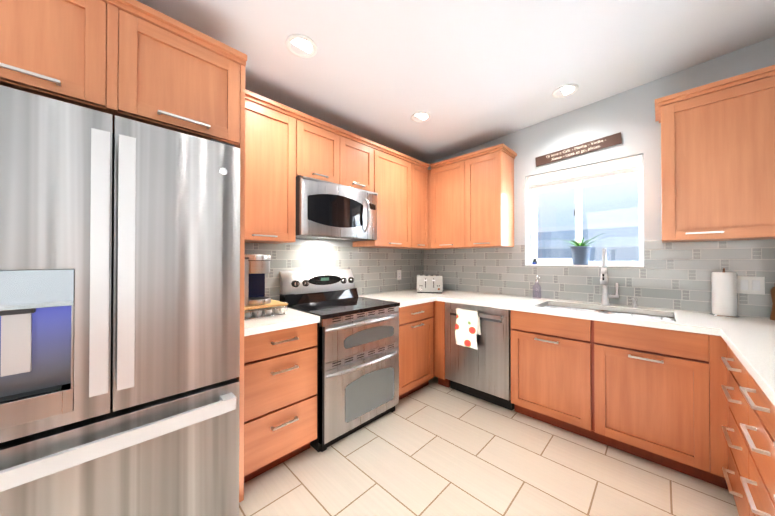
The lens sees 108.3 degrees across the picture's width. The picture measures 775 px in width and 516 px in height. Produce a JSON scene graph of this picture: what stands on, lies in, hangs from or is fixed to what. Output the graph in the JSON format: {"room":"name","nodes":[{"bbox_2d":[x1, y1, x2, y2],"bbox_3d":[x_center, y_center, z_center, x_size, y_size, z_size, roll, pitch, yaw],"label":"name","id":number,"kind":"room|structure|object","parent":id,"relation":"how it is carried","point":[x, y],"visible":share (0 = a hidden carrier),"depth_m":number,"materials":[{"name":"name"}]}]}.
{"room":"kitchen","nodes":[
{"label":"kitchen","id":0,"kind":"room"},
{"bbox_2d":[266,239,415,249],"bbox_3d":[-1.410,-0.171,1.935,0.200,2.950,5.600,0,-1,44],"label":"wall","id":1,"kind":"structure","parent":0,"point":[322,242],"depth_m":2.60,"materials":[{"name":"grey paint"}]},
{"bbox_2d":[245,93,300,243],"bbox_3d":[-0.956,-0.581,2.022,0.330,0.938,0.463,0,-1,44],"label":"upper cabinet","id":2,"kind":"object","parent":1,"relation":"attached to","point":[285,145],"depth_m":1.95,"materials":[{"name":"brown wood"}]},
{"bbox_2d":[301,117,348,185],"bbox_3d":[-0.634,-0.827,2.352,0.330,0.440,0.452,0,-1,44],"label":"upper cabinet","id":3,"kind":"object","parent":1,"relation":"attached to","point":[324,149],"depth_m":2.25,"materials":[{"name":"brown wood"}]},
{"bbox_2d":[296,175,377,241],"bbox_3d":[-0.466,-0.381,2.415,0.477,0.441,0.761,0,-1,44],"label":"microwave","id":4,"kind":"object","parent":3,"relation":"attached to","point":[327,210],"visible":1,"depth_m":2.21,"materials":[{"name":"grey metal"}]},
{"bbox_2d":[245,243,423,300],"bbox_3d":[-0.379,0.153,2.837,0.008,0.516,2.446,0,-1,44],"label":"wall tile","id":5,"kind":"structure","parent":1,"relation":"attached to","point":[374,270],"depth_m":2.88,"materials":[{"name":"grey tile"}]},
{"bbox_2d":[397,270,400,279],"bbox_3d":[0.141,0.212,3.356,0.007,0.114,0.070,0,-1,44],"label":"electrical outlet plate","id":6,"kind":"object","parent":5,"relation":"attached to","point":[398,274],"visible":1,"depth_m":3.35,"materials":[{"name":"white plastic"}]},
{"bbox_2d":[349,133,376,192],"bbox_3d":[-0.402,-0.825,2.590,0.330,0.440,0.453,0,-1,44],"label":"upper cabinet","id":7,"kind":"object","parent":1,"relation":"attached to","point":[362,154],"depth_m":2.54,"materials":[{"name":"brown wood"}]},
{"bbox_2d":[352,145,416,248],"bbox_3d":[-0.032,-0.574,2.966,0.330,0.938,0.601,0,-1,44],"label":"upper cabinet","id":8,"kind":"object","parent":1,"relation":"attached to","point":[396,174],"depth_m":2.86,"materials":[{"name":"brown wood"}]},
{"bbox_2d":[417,161,428,248],"bbox_3d":[0.239,-0.571,3.242,0.330,0.938,0.403,0,-1,44],"label":"upper cabinet","id":9,"kind":"object","parent":1,"relation":"attached to","point":[422,170],"depth_m":3.18,"materials":[{"name":"brown wood"}]},
{"bbox_2d":[137,0,774,163],"bbox_3d":[0.233,-1.435,0.335,4.800,0.388,5.600,0,-1,44],"label":"ceiling","id":10,"kind":"structure","parent":0,"point":[466,74],"depth_m":1.82,"materials":[{"name":"white paint"}]},
{"bbox_2d":[285,34,316,57],"bbox_3d":[-0.524,-1.280,1.705,0.184,0.008,0.184,0,-1,44],"label":"recessed light","id":11,"kind":"object","parent":10,"relation":"in","point":[306,44],"visible":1,"depth_m":1.69,"materials":[{"name":"white plastic"}]},
{"bbox_2d":[411,112,430,121],"bbox_3d":[0.302,-1.274,2.548,0.184,0.008,0.184,0,-1,44],"label":"recessed light","id":12,"kind":"object","parent":10,"relation":"in","point":[424,116],"visible":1,"depth_m":2.54,"materials":[{"name":"white plastic"}]},
{"bbox_2d":[552,84,578,97],"bbox_3d":[1.429,-1.337,2.256,0.184,0.008,0.184,0,-1,44],"label":"recessed light","id":13,"kind":"object","parent":10,"relation":"in","point":[569,89],"visible":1,"depth_m":2.24,"materials":[{"name":"white plastic"}]},
{"bbox_2d":[238,376,738,515],"bbox_3d":[0.233,1.322,0.314,4.800,0.060,5.600,0,-1,44],"label":"floor","id":14,"kind":"structure","parent":0,"point":[433,447],"depth_m":1.67,"materials":[{"name":"tile"}]},
{"bbox_2d":[0,85,239,515],"bbox_3d":[-1.277,0.377,1.282,0.838,1.845,0.890,0,-1,44],"label":"refrigerator","id":15,"kind":"object","parent":14,"relation":"on","point":[119,315],"visible":1,"depth_m":1.02,"materials":[{"name":"grey metal"}]},
{"bbox_2d":[0,0,246,502],"bbox_3d":[-1.359,0.108,1.351,0.685,2.383,1.050,0,-1,44],"label":"tall cabinet","id":16,"kind":"object","parent":14,"relation":"on","point":[135,60],"visible":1,"depth_m":1.19,"materials":[{"name":"brown wood"}]},
{"bbox_2d":[244,323,316,482],"bbox_3d":[-0.838,0.868,1.899,0.654,0.873,0.466,0,-1,44],"label":"base cabinet","id":17,"kind":"object","parent":14,"relation":"on","point":[280,397],"visible":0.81,"depth_m":1.67,"materials":[{"name":"brown wood"}]},
{"bbox_2d":[244,306,319,335],"bbox_3d":[-0.837,0.410,1.903,0.638,0.040,0.470,0,-1,44],"label":"countertop","id":18,"kind":"structure","parent":17,"relation":"on","point":[291,318],"depth_m":1.72,"materials":[{"name":"stone"}]},
{"bbox_2d":[244,299,287,319],"bbox_3d":[-0.904,0.348,1.918,0.350,0.084,0.300,0,-1,44],"label":"rack","id":19,"kind":"object","parent":18,"relation":"on","point":[257,311],"visible":0.62,"depth_m":1.83,"materials":[{"name":"brown wood"}]},
{"bbox_2d":[244,254,270,305],"bbox_3d":[-0.922,0.147,1.903,0.258,0.333,0.226,0,-1,44],"label":"coffee maker","id":20,"kind":"object","parent":19,"relation":"on","point":[257,267],"visible":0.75,"depth_m":1.85,"materials":[{"name":"metal"}]},
{"bbox_2d":[280,269,399,451],"bbox_3d":[-0.369,0.712,2.311,0.728,1.190,0.761,0,-1,44],"label":"range","id":21,"kind":"object","parent":14,"relation":"on","point":[357,345],"visible":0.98,"depth_m":2.11,"materials":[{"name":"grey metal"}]},
{"bbox_2d":[399,301,433,399],"bbox_3d":[0.073,0.875,2.829,0.654,0.873,0.586,0,-1,44],"label":"base cabinet","id":22,"kind":"object","parent":14,"relation":"on","point":[416,347],"visible":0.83,"depth_m":2.62,"materials":[{"name":"brown wood"}]},
{"bbox_2d":[358,291,437,307],"bbox_3d":[0.065,0.417,2.820,0.642,0.040,0.563,0,-1,44],"label":"countertop","id":23,"kind":"structure","parent":22,"relation":"on","point":[405,299],"depth_m":2.76,"materials":[{"name":"stone"}]},
{"bbox_2d":[398,289,713,334],"bbox_3d":[1.135,0.416,2.614,2.460,0.040,0.641,0,-1,44],"label":"countertop","id":24,"kind":"structure","parent":22,"relation":"on","point":[686,321],"depth_m":2.14,"materials":[{"name":"stone"}]},
{"bbox_2d":[417,275,442,292],"bbox_3d":[0.484,0.305,3.234,0.285,0.190,0.292,0,0,7],"label":"toaster","id":25,"kind":"object","parent":24,"relation":"on","point":[429,283],"visible":1,"depth_m":3.11,"materials":[{"name":"silver plastic"}]},
{"bbox_2d":[533,276,540,298],"bbox_3d":[1.432,0.288,2.681,0.074,0.215,0.074,0,-1,44],"label":"soap bottle","id":26,"kind":"object","parent":24,"relation":"on","point":[536,280],"visible":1,"depth_m":2.68,"materials":[{"name":"clear plastic"}]},
{"bbox_2d":[544,305,673,320],"bbox_3d":[1.606,0.536,2.124,0.814,0.205,0.430,0,-1,44],"label":"undermount sink","id":27,"kind":"object","parent":24,"relation":"in","point":[616,313],"visible":0.08,"depth_m":2.22,"materials":[{"name":"metal"}]},
{"bbox_2d":[600,248,618,304],"bbox_3d":[1.799,0.159,2.274,0.119,0.466,0.132,0,-1,44],"label":"pull-down faucet","id":28,"kind":"object","parent":24,"relation":"on","point":[606,296],"visible":1,"depth_m":2.27,"materials":[{"name":"silver metal"}]},
{"bbox_2d":[631,298,637,307],"bbox_3d":[1.925,0.354,2.185,0.044,0.075,0.073,0,-1,44],"label":"soap pump","id":29,"kind":"object","parent":24,"relation":"on","point":[634,304],"visible":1,"depth_m":2.18,"materials":[{"name":"metal"}]},
{"bbox_2d":[434,301,449,387],"bbox_3d":[0.522,0.878,3.237,0.724,0.873,0.621,0,-1,44],"label":"base cabinet","id":30,"kind":"object","parent":14,"relation":"on","point":[439,339],"visible":0.21,"depth_m":2.81,"materials":[{"name":"brown wood"}]},
{"bbox_2d":[445,302,513,409],"bbox_3d":[0.984,0.877,2.740,0.618,0.868,0.648,0,-1,44],"label":"dishwasher","id":31,"kind":"object","parent":14,"relation":"on","point":[483,372],"visible":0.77,"depth_m":2.48,"materials":[{"name":"grey metal"}]},
{"bbox_2d":[455,308,480,349],"bbox_3d":[0.726,0.644,2.547,0.237,0.332,0.052,0,-1,44],"label":"hanging towel","id":32,"kind":"object","parent":31,"relation":"hanging from","point":[467,328],"visible":0.98,"depth_m":2.53,"materials":[{"name":"white fabric"}]},
{"bbox_2d":[510,305,727,489],"bbox_3d":[1.639,0.869,2.120,1.170,0.873,0.654,0,-1,44],"label":"base cabinet","id":33,"kind":"object","parent":14,"relation":"on","point":[656,395],"visible":0.88,"depth_m":1.80,"materials":[{"name":"brown wood"}]},
{"bbox_2d":[722,426,724,476],"bbox_3d":[2.257,0.864,1.494,0.624,0.872,0.684,0,-1,44],"label":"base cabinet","id":34,"kind":"object","parent":14,"relation":"on","point":[723,427],"depth_m":1.38,"materials":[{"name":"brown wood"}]},
{"bbox_2d":[702,312,774,405],"bbox_3d":[1.247,0.399,0.426,0.738,0.040,3.610,0,-1,44],"label":"countertop","id":35,"kind":"structure","parent":34,"relation":"on","point":[749,341],"depth_m":1.26,"materials":[{"name":"stone"}]},
{"bbox_2d":[709,268,739,317],"bbox_3d":[2.236,0.232,1.860,0.132,0.315,0.132,0,-1,44],"label":"paper towel roll","id":36,"kind":"object","parent":35,"relation":"on","point":[724,293],"visible":1,"depth_m":1.82,"materials":[{"name":"white paper"}]},
{"bbox_2d":[770,283,774,320],"bbox_3d":[2.401,0.271,1.718,0.066,0.235,0.066,0,-1,44],"label":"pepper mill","id":37,"kind":"object","parent":35,"relation":"on","point":[772,315],"visible":1,"depth_m":1.72,"materials":[{"name":"brown wood"}]},
{"bbox_2d":[721,345,740,515],"bbox_3d":[1.880,0.861,1.109,0.624,0.872,0.512,0,-1,44],"label":"base cabinet","id":38,"kind":"object","parent":14,"relation":"on","point":[732,391],"depth_m":1.35,"materials":[{"name":"brown wood"}]},
{"bbox_2d":[741,363,772,515],"bbox_3d":[1.540,0.859,0.762,0.624,0.872,0.459,0,-1,44],"label":"base cabinet","id":39,"kind":"object","parent":14,"relation":"on","point":[750,470],"depth_m":1.03,"materials":[{"name":"brown wood"}]},
{"bbox_2d":[773,405,774,515],"bbox_3d":[1.219,0.856,0.435,0.624,0.872,0.457,0,-1,44],"label":"base cabinet","id":40,"kind":"object","parent":14,"relation":"on","point":[773,405],"depth_m":0.88,"materials":[{"name":"brown wood"}]},
{"bbox_2d":[428,36,774,263],"bbox_3d":[2.122,-0.168,2.254,4.400,2.950,0.200,0,-1,44],"label":"wall","id":41,"kind":"structure","parent":0,"point":[629,115],"depth_m":2.31,"materials":[{"name":"grey paint"}]},
{"bbox_2d":[416,143,516,249],"bbox_3d":[0.783,-0.586,3.176,1.199,0.966,0.359,0,-1,44],"label":"upper cabinet","id":42,"kind":"object","parent":41,"relation":"attached to","point":[471,200],"visible":0.98,"depth_m":2.89,"materials":[{"name":"brown wood"}]},
{"bbox_2d":[535,132,621,166],"bbox_3d":[1.692,-0.963,2.528,0.655,0.143,0.016,0,-1,44],"label":"coffee sign","id":43,"kind":"object","parent":41,"relation":"attached to","point":[596,144],"visible":1,"depth_m":2.49,"materials":[{"name":"brown wood"}]},
{"bbox_2d":[525,264,643,267],"bbox_3d":[1.759,0.077,2.568,0.878,0.015,0.167,0,-1,44],"label":"window sill","id":44,"kind":"structure","parent":41,"relation":"attached to","point":[640,266],"depth_m":2.47,"materials":[{"name":"white plastic"}]},
{"bbox_2d":[550,233,619,264],"bbox_3d":[1.727,-0.066,2.497,0.606,0.268,0.264,0,-1,44],"label":"spider plant","id":45,"kind":"object","parent":44,"relation":"on","point":[580,253],"visible":1,"depth_m":2.49,"materials":[{"name":"green plant"}]},
{"bbox_2d":[531,168,643,264],"bbox_3d":[1.823,-0.375,2.636,0.878,0.889,0.065,0,-1,44],"label":"window","id":46,"kind":"structure","parent":41,"relation":"in","point":[577,211],"depth_m":2.63,"materials":[{"name":"white plastic"}]},
{"bbox_2d":[526,154,642,189],"bbox_3d":[1.740,-0.753,2.554,0.872,0.131,0.063,0,-1,44],"label":"window blind","id":47,"kind":"object","parent":46,"relation":"attached to","point":[622,166],"visible":1,"depth_m":2.48,"materials":[{"name":"white plastic"}]},
{"bbox_2d":[424,239,774,317],"bbox_3d":[1.764,0.140,2.457,3.600,0.537,0.008,0,-1,44],"label":"wall tile","id":48,"kind":"structure","parent":41,"relation":"attached to","point":[673,275],"depth_m":2.22,"materials":[{"name":"grey tile"}]},
{"bbox_2d":[737,276,764,294],"bbox_3d":[2.383,0.184,1.838,0.116,0.116,0.008,0,-1,44],"label":"switch plate","id":49,"kind":"object","parent":48,"relation":"attached to","point":[750,285],"visible":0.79,"depth_m":1.83,"materials":[{"name":"white plastic"}]},
{"bbox_2d":[655,65,774,242],"bbox_3d":[2.384,-0.598,1.609,1.218,0.966,0.359,0,-1,44],"label":"upper cabinet","id":50,"kind":"object","parent":41,"relation":"attached to","point":[717,160],"visible":1,"depth_m":1.73,"materials":[{"name":"brown wood"}]},
{"label":"outside","id":51,"kind":"structure","parent":0,"visible":0},
{"bbox_2d":[537,172,638,227],"bbox_3d":[35.683,-20.512,25.532,120.000,46.000,0.200,0,-1,44],"label":"sky","id":52,"kind":"structure","parent":51,"point":[593,202],"depth_m":34.94,"materials":[{"name":"white"}]},
{"bbox_3d":[13.224,1.736,12.432,22.000,0.100,29.700,0,-1,44],"label":"ground","id":53,"kind":"structure","parent":51,"visible":0},
{"bbox_2d":[537,220,638,246],"bbox_3d":[13.241,0.233,8.172,32.000,2.840,6.180,0,-1,44],"label":"carport","id":54,"kind":"object","parent":53,"relation":"on","point":[550,231],"depth_m":12.48,"materials":[{"name":"white"}]},
{"bbox_2d":[537,244,638,260],"bbox_3d":[4.915,0.700,3.956,18.000,1.840,0.190,0,-1,44],"label":"fence","id":55,"kind":"object","parent":53,"relation":"on","point":[610,252],"depth_m":4.96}
]}

